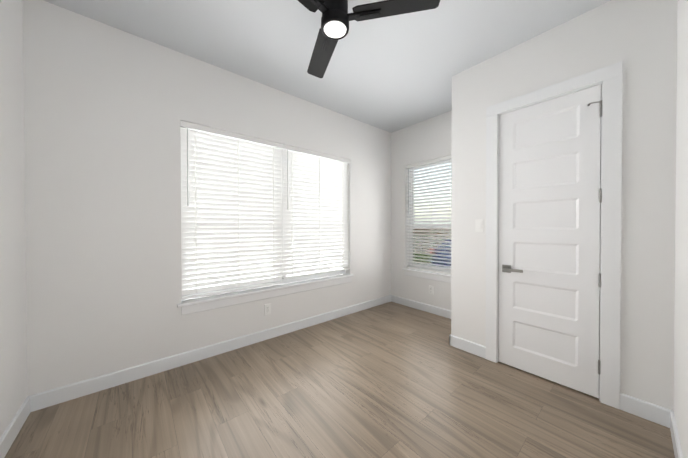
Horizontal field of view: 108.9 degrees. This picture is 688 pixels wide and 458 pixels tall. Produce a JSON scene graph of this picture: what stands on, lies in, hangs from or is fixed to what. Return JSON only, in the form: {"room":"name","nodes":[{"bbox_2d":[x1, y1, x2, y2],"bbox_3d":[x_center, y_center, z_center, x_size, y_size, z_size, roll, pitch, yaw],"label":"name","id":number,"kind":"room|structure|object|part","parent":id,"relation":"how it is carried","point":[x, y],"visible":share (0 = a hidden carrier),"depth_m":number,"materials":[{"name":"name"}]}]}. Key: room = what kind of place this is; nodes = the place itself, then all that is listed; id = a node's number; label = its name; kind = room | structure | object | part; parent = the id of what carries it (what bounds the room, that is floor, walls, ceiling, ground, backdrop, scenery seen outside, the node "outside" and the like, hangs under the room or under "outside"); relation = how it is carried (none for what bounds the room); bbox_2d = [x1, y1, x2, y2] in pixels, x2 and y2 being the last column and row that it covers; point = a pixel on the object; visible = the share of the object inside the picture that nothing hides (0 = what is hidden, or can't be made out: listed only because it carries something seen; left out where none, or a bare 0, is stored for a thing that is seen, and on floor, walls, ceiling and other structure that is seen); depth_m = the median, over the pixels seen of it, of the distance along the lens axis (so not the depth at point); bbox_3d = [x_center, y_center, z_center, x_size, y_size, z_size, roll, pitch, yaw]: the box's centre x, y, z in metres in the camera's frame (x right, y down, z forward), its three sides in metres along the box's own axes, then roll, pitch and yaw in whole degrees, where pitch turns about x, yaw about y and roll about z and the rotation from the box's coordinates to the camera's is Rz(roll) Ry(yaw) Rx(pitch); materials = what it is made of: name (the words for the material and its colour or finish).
{"room":"empty bedroom","nodes":[
{"label":"empty bedroom","id":0,"kind":"room"},
{"bbox_2d":[0,0,27,437],"bbox_3d":[-1.247,-0.153,0.498,0.170,2.685,2.669,-1,1,-40],"label":"wall","id":1,"kind":"structure","parent":0,"point":[13,358],"depth_m":1.41,"materials":[{"name":"white paint"}]},
{"bbox_2d":[0,394,35,457],"bbox_3d":[-1.175,1.137,0.568,0.013,0.104,2.610,-1,1,-40],"label":"baseboard","id":2,"kind":"structure","parent":1,"relation":"attached to","point":[8,437],"depth_m":1.40,"materials":[{"name":"white paint"}]},
{"bbox_2d":[22,0,390,395],"bbox_3d":[-0.700,-0.175,2.815,3.992,2.685,0.170,-1,1,-40],"label":"wall","id":3,"kind":"structure","parent":0,"point":[107,109],"depth_m":1.90,"materials":[{"name":"white paint"}]},
{"bbox_2d":[32,295,391,409],"bbox_3d":[-0.639,1.116,2.756,3.652,0.104,0.013,-1,1,-40],"label":"baseboard","id":4,"kind":"structure","parent":3,"relation":"attached to","point":[55,396],"depth_m":2.09,"materials":[{"name":"white paint"}]},
{"bbox_2d":[180,121,282,148],"bbox_3d":[-1.061,-0.915,2.449,0.956,0.049,0.072,-1,1,-40],"label":"blind headrail","id":5,"kind":"object","parent":3,"relation":"attached to","point":[201,128],"visible":0.85,"depth_m":2.37,"materials":[{"name":"white plastic"}]},
{"bbox_2d":[187,128,188,205],"bbox_3d":[-1.371,-0.545,2.154,0.011,0.686,0.018,-1,1,-40],"label":"blind wand","id":6,"kind":"object","parent":5,"relation":"hanging from","point":[187,168],"visible":0.94,"depth_m":2.15,"materials":[{"name":"grey plastic"}]},
{"bbox_2d":[195,162,196,235],"bbox_3d":[-1.329,-0.146,2.203,0.003,1.504,0.002,-1,1,-40],"label":"blind cord","id":7,"kind":"object","parent":5,"relation":"hanging from","point":[195,162],"depth_m":2.20,"materials":[{"name":"white fabric"}]},
{"bbox_2d":[180,127,282,294],"bbox_3d":[-1.065,-0.155,2.462,0.954,1.473,0.022,-1,1,-40],"label":"big left blind slats","id":8,"kind":"object","parent":5,"relation":"hanging from","point":[215,158],"visible":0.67,"depth_m":2.40,"materials":[{"name":"white plastic"}]},
{"bbox_2d":[238,139,238,237],"bbox_3d":[-1.047,-0.148,2.441,0.003,1.504,0.002,-1,1,-40],"label":"blind cord","id":9,"kind":"object","parent":5,"relation":"hanging from","point":[238,190],"depth_m":2.44,"materials":[{"name":"white fabric"}]},
{"bbox_2d":[182,152,348,299],"bbox_3d":[-0.715,-0.155,2.809,1.946,1.577,0.130,-1,1,-40],"label":"window","id":10,"kind":"structure","parent":3,"relation":"in","point":[295,279],"depth_m":2.80,"materials":[{"name":"white plastic"}]},
{"bbox_3d":[-1.063,0.605,2.469,0.950,0.019,0.050,-1,1,-40],"label":"big left window blind bottom rail","id":11,"kind":"part","parent":10,"relation":"part of","materials":[{"name":"white plastic"}]},
{"bbox_3d":[-0.320,0.552,3.095,0.972,0.019,0.050,-1,1,-40],"label":"big right window blind bottom rail","id":12,"kind":"part","parent":10,"relation":"part of","materials":[{"name":"white plastic"}]},
{"bbox_2d":[177,274,353,314],"bbox_3d":[-0.677,0.684,2.775,2.014,0.101,0.130,-1,1,-40],"label":"trim","id":13,"kind":"structure","parent":3,"relation":"attached to","point":[195,305],"depth_m":2.54,"materials":[{"name":"white paint"}]},
{"bbox_2d":[264,303,270,314],"bbox_3d":[-0.810,0.854,2.613,0.070,0.114,0.008,-1,1,-40],"label":"electrical outlet","id":14,"kind":"object","parent":3,"relation":"attached to","point":[267,309],"visible":1,"depth_m":2.61,"materials":[{"name":"white plastic"}]},
{"bbox_2d":[283,145,349,162],"bbox_3d":[-0.318,-0.922,3.076,0.978,0.049,0.072,-1,1,-40],"label":"blind headrail","id":15,"kind":"object","parent":3,"relation":"attached to","point":[309,152],"visible":0.85,"depth_m":3.00,"materials":[{"name":"white plastic"}]},
{"bbox_2d":[292,237,292,276],"bbox_3d":[-0.594,-0.175,2.822,0.003,1.458,0.002,-1,1,-40],"label":"blind cord","id":16,"kind":"object","parent":15,"relation":"hanging from","point":[292,237],"depth_m":2.83,"materials":[{"name":"white fabric"}]},
{"bbox_2d":[282,149,347,275],"bbox_3d":[-0.321,-0.185,3.088,0.976,1.427,0.022,-1,1,-40],"label":"big right window blind slats","id":17,"kind":"object","parent":15,"relation":"hanging from","point":[314,221],"visible":0.92,"depth_m":3.04,"materials":[{"name":"white plastic"}]},
{"bbox_2d":[319,157,319,196],"bbox_3d":[-0.303,-0.178,3.067,0.003,1.458,0.002,-1,1,-40],"label":"blind cord","id":18,"kind":"object","parent":15,"relation":"hanging from","point":[319,157],"depth_m":3.06,"materials":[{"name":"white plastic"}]},
{"bbox_2d":[44,0,610,132],"bbox_3d":[0.212,-1.569,1.717,3.992,0.120,3.009,-1,1,-40],"label":"ceiling","id":19,"kind":"structure","parent":0,"point":[391,74],"depth_m":1.97,"materials":[{"name":"white paint"}]},
{"bbox_2d":[297,0,439,77],"bbox_3d":[-0.150,-1.357,1.463,1.025,0.298,1.087,-1,1,-40],"label":"fan","id":20,"kind":"object","parent":19,"relation":"hanging from","point":[336,17],"visible":1,"depth_m":1.45,"materials":[{"name":"black metal"}]},
{"bbox_3d":[-0.292,-1.281,1.224,0.499,0.032,0.198,-1,1,-40],"label":"blade","id":21,"kind":"part","parent":20,"relation":"part of","materials":[{"name":"black plastic"}]},
{"bbox_3d":[-0.169,-1.287,1.835,0.294,0.032,0.494,-1,1,-40],"label":"blade","id":22,"kind":"part","parent":20,"relation":"part of","materials":[{"name":"black plastic"}]},
{"bbox_3d":[-0.054,-1.357,1.494,0.172,0.298,0.172,-1,1,-40],"label":"motor","id":23,"kind":"part","parent":20,"relation":"part of","materials":[{"name":"black metal"}]},
{"bbox_3d":[0.298,-1.284,1.423,0.390,0.032,0.448,-1,1,-40],"label":"blade","id":24,"kind":"part","parent":20,"relation":"part of","materials":[{"name":"black"}]},
{"bbox_2d":[4,302,674,457],"bbox_3d":[0.217,1.236,1.742,3.992,0.120,3.009,-1,1,-40],"label":"floor","id":25,"kind":"structure","parent":0,"point":[391,380],"depth_m":1.60,"materials":[{"name":"brown wood"}]},
{"bbox_2d":[391,110,451,309],"bbox_3d":[1.676,-0.181,2.961,0.170,2.685,2.669,-1,1,-40],"label":"wall","id":26,"kind":"structure","parent":0,"point":[427,139],"depth_m":3.67,"materials":[{"name":"white paint"}]},
{"bbox_2d":[392,295,450,318],"bbox_3d":[1.188,1.107,3.414,0.013,0.104,1.301,-1,1,-40],"label":"baseboard","id":27,"kind":"structure","parent":26,"relation":"attached to","point":[439,311],"depth_m":3.48,"materials":[{"name":"white paint"}]},
{"bbox_2d":[402,268,450,282],"bbox_3d":[1.209,0.647,3.447,0.130,0.101,0.856,-1,1,-40],"label":"trim","id":28,"kind":"structure","parent":26,"relation":"attached to","point":[441,277],"depth_m":3.41,"materials":[{"name":"white paint"}]},
{"bbox_2d":[407,160,450,274],"bbox_3d":[1.249,-0.180,3.475,0.130,1.555,0.788,-1,1,-40],"label":"window","id":29,"kind":"structure","parent":26,"relation":"in","point":[424,236],"depth_m":3.58,"materials":[{"name":"white plastic"}]},
{"bbox_3d":[1.220,0.588,3.456,0.050,0.019,0.774,-1,1,-40],"label":"small blind bottom rail","id":30,"kind":"part","parent":29,"relation":"part of","materials":[{"name":"white plastic"}]},
{"bbox_2d":[413,229,450,267],"bbox_3d":[1.298,0.263,3.520,0.002,0.602,0.724,-1,1,-40],"label":"screen","id":31,"kind":"object","parent":29,"relation":"attached to","point":[432,246],"depth_m":3.53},
{"bbox_2d":[406,155,451,168],"bbox_3d":[1.211,-0.932,3.438,0.072,0.049,0.780,-1,1,-40],"label":"blind headrail","id":32,"kind":"object","parent":26,"relation":"attached to","point":[437,160],"visible":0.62,"depth_m":3.42,"materials":[{"name":"white plastic"}]},
{"bbox_2d":[408,169,408,213],"bbox_3d":[0.970,-0.567,3.683,0.019,0.686,0.011,-1,1,-40],"label":"blind wand","id":33,"kind":"object","parent":32,"relation":"hanging from","point":[408,191],"visible":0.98,"depth_m":3.68,"materials":[{"name":"grey plastic"}]},
{"bbox_2d":[412,168,412,267],"bbox_3d":[1.016,-0.167,3.646,0.002,1.504,0.003,-1,1,-40],"label":"blind cord","id":34,"kind":"object","parent":32,"relation":"hanging from","point":[412,168],"depth_m":3.65,"materials":[{"name":"white fabric"}]},
{"bbox_2d":[407,160,451,270],"bbox_3d":[1.218,-0.172,3.450,0.046,1.451,0.778,-1,1,-40],"label":"small blind slats","id":35,"kind":"object","parent":32,"relation":"hanging from","point":[419,174],"visible":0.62,"depth_m":3.45,"materials":[{"name":"white plastic"}]},
{"bbox_2d":[431,170,431,269],"bbox_3d":[1.226,-0.165,3.441,0.002,1.504,0.002,-1,1,-40],"label":"blind cord","id":36,"kind":"object","parent":32,"relation":"hanging from","point":[431,210],"depth_m":3.44,"materials":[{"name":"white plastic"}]},
{"bbox_2d":[449,159,449,198],"bbox_3d":[1.378,-0.164,3.217,0.002,1.504,0.003,-1,1,-40],"label":"blind cord","id":37,"kind":"object","parent":32,"relation":"hanging from","point":[449,159],"depth_m":3.21,"materials":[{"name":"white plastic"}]},
{"bbox_2d":[429,285,432,293],"bbox_3d":[1.202,0.841,3.396,0.008,0.114,0.070,-1,1,-40],"label":"electrical outlet","id":38,"kind":"object","parent":26,"relation":"attached to","point":[430,289],"visible":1,"depth_m":3.40,"materials":[{"name":"white plastic"}]},
{"bbox_2d":[451,0,677,410],"bbox_3d":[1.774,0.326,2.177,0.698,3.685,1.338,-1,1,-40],"label":"wall","id":39,"kind":"structure","parent":0,"point":[638,38],"depth_m":1.58,"materials":[{"name":"white paint"}]},
{"bbox_2d":[449,335,485,358],"bbox_3d":[1.183,1.116,2.334,0.013,0.104,0.306,-1,1,-40],"label":"baseboard","id":40,"kind":"structure","parent":39,"relation":"attached to","point":[468,346],"depth_m":2.33,"materials":[{"name":"white paint"}]},
{"bbox_2d":[475,219,483,231],"bbox_3d":[1.242,-0.032,2.254,0.012,0.114,0.070,-1,1,-40],"label":"light switch","id":41,"kind":"object","parent":39,"relation":"attached to","point":[479,225],"visible":1,"depth_m":2.25,"materials":[{"name":"white plastic"}]},
{"bbox_2d":[498,84,601,397],"bbox_3d":[1.539,0.088,1.896,0.097,2.143,0.620,-1,1,-40],"label":"door","id":42,"kind":"structure","parent":39,"relation":"in","point":[549,225],"depth_m":1.87,"materials":[{"name":"white paint"}]},
{"bbox_3d":[1.396,0.338,2.042,0.062,0.064,0.160,-1,1,-40],"label":"handle","id":43,"kind":"part","parent":42,"relation":"part of","materials":[{"name":"grey metal"}]},
{"bbox_3d":[1.714,0.062,1.685,0.034,1.859,0.071,-1,1,-40],"label":"door hinges","id":44,"kind":"part","parent":42,"relation":"part of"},
{"bbox_2d":[486,61,622,408],"bbox_3d":[1.580,0.045,1.937,0.133,2.252,0.804,-1,1,-40],"label":"door frame","id":45,"kind":"structure","parent":39,"relation":"attached to","point":[608,78],"depth_m":1.65,"materials":[{"name":"white paint"}]},
{"bbox_2d":[674,0,687,457],"bbox_3d":[1.129,-0.159,0.644,3.992,2.685,0.170,-1,1,-40],"label":"wall","id":46,"kind":"structure","parent":0,"point":[681,333],"depth_m":1.23,"materials":[{"name":"white paint"}]},
{"bbox_2d":[664,408,682,457],"bbox_3d":[0.806,1.133,0.500,2.954,0.104,0.013,-1,1,-40],"label":"baseboard","id":47,"kind":"structure","parent":46,"relation":"attached to","point":[669,417],"depth_m":1.35,"materials":[{"name":"white paint"}]},
{"label":"outside","id":48,"kind":"structure","parent":0,"visible":0},
{"bbox_2d":[187,247,339,294],"bbox_3d":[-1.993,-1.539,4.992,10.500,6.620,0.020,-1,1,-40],"label":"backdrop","id":49,"kind":"structure","parent":48,"point":[268,269],"depth_m":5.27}
]}

